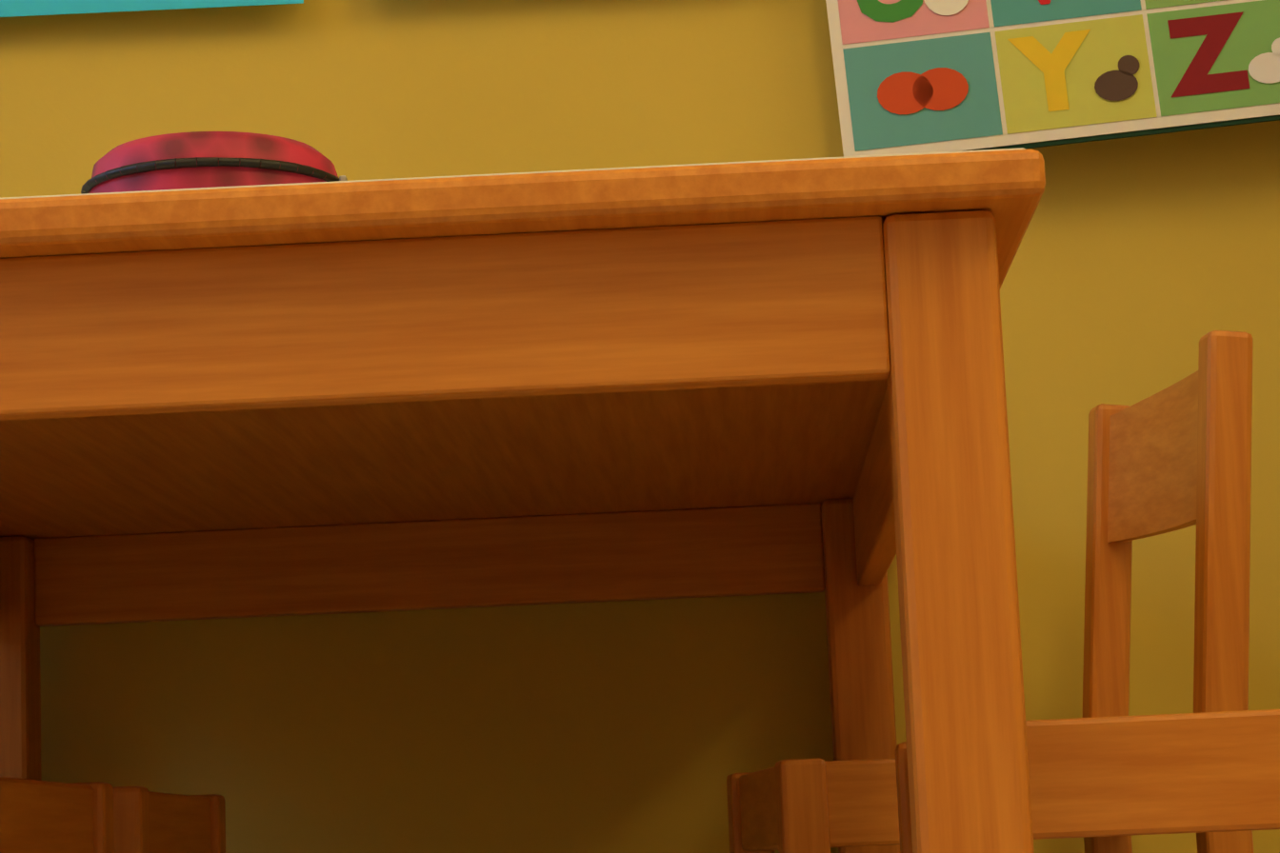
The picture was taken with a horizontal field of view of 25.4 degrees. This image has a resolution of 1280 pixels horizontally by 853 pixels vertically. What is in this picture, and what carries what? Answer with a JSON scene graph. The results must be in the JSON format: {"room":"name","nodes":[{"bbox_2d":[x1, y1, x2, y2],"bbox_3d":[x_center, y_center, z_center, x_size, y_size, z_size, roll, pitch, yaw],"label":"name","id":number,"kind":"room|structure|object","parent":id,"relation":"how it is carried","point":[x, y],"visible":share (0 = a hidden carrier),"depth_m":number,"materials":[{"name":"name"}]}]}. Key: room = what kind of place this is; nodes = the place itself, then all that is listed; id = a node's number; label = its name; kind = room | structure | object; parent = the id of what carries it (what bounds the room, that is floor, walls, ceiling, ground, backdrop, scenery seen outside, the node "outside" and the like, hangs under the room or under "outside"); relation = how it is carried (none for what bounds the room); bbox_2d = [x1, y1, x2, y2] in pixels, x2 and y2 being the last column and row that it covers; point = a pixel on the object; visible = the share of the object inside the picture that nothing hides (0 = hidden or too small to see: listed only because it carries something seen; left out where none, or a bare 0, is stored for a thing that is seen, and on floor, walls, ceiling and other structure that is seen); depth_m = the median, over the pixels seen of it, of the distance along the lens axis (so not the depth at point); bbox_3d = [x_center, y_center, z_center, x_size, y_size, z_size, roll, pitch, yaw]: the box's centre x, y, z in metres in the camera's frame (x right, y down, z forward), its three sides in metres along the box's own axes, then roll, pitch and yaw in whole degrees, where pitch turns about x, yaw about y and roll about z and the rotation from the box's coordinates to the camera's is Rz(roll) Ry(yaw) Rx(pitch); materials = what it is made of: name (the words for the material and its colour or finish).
{"room":"preschool classroom","nodes":[
{"label":"preschool classroom","id":0,"kind":"room"},
{"bbox_2d":[0,0,1279,852],"bbox_3d":[1.173,-0.783,2.639,7.400,2.950,0.160,-3,-9,2],"label":"wall","id":1,"kind":"structure","parent":0,"point":[1140,269],"depth_m":2.47,"materials":[{"name":"yellow paint"}]},
{"bbox_2d":[0,0,1279,157],"bbox_3d":[0.333,-0.638,2.530,5.083,0.827,0.073,-3,-9,2],"label":"posters","id":2,"kind":"object","parent":1,"relation":"attached to","point":[916,76],"visible":0.98,"depth_m":2.46,"materials":[{"name":"multicoloured paper"}]},
{"bbox_3d":[1.446,0.334,0.560,6.830,0.100,3.600,-3,-9,2],"label":"floor","id":3,"kind":"structure","parent":0,"visible":0},
{"bbox_2d":[0,777,114,852],"bbox_3d":[-0.524,0.229,1.671,0.363,0.599,0.352,-3,-9,2],"label":"chair","id":4,"kind":"object","parent":3,"relation":"on","point":[36,816],"visible":1,"depth_m":1.69,"materials":[{"name":"brown wood"}]},
{"bbox_2d":[112,786,225,852],"bbox_3d":[-0.509,0.288,2.061,0.363,0.599,0.352,-3,-9,2],"label":"chair","id":5,"kind":"object","parent":3,"relation":"on","point":[146,820],"visible":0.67,"depth_m":2.01,"materials":[{"name":"brown wood"}]},
{"bbox_2d":[0,147,1045,852],"bbox_3d":[-0.193,0.258,1.854,0.825,0.570,1.184,-3,-9,2],"label":"table","id":6,"kind":"object","parent":3,"relation":"on","point":[787,376],"visible":0.98,"depth_m":1.33,"materials":[{"name":"brown wood"}]},
{"bbox_2d":[80,131,347,194],"bbox_3d":[-0.205,-0.107,1.596,0.204,0.075,0.243,-3,-9,2],"label":"pencil case","id":7,"kind":"object","parent":6,"relation":"on","point":[192,160],"visible":0.31,"depth_m":1.49,"materials":[{"name":"fabric"}]},
{"bbox_2d":[726,330,1253,852],"bbox_3d":[0.262,0.259,2.080,0.363,0.599,0.352,-2,-9,-5],"label":"chair","id":8,"kind":"object","parent":3,"relation":"on","point":[1174,456],"visible":0.58,"depth_m":1.96,"materials":[{"name":"brown wood"}]},
{"bbox_2d":[895,709,1279,852],"bbox_3d":[0.326,0.174,1.538,0.364,0.599,0.353,-3,-9,2],"label":"chair","id":9,"kind":"object","parent":3,"relation":"on","point":[1158,774],"visible":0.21,"depth_m":1.38,"materials":[{"name":"brown wood"}]}
]}

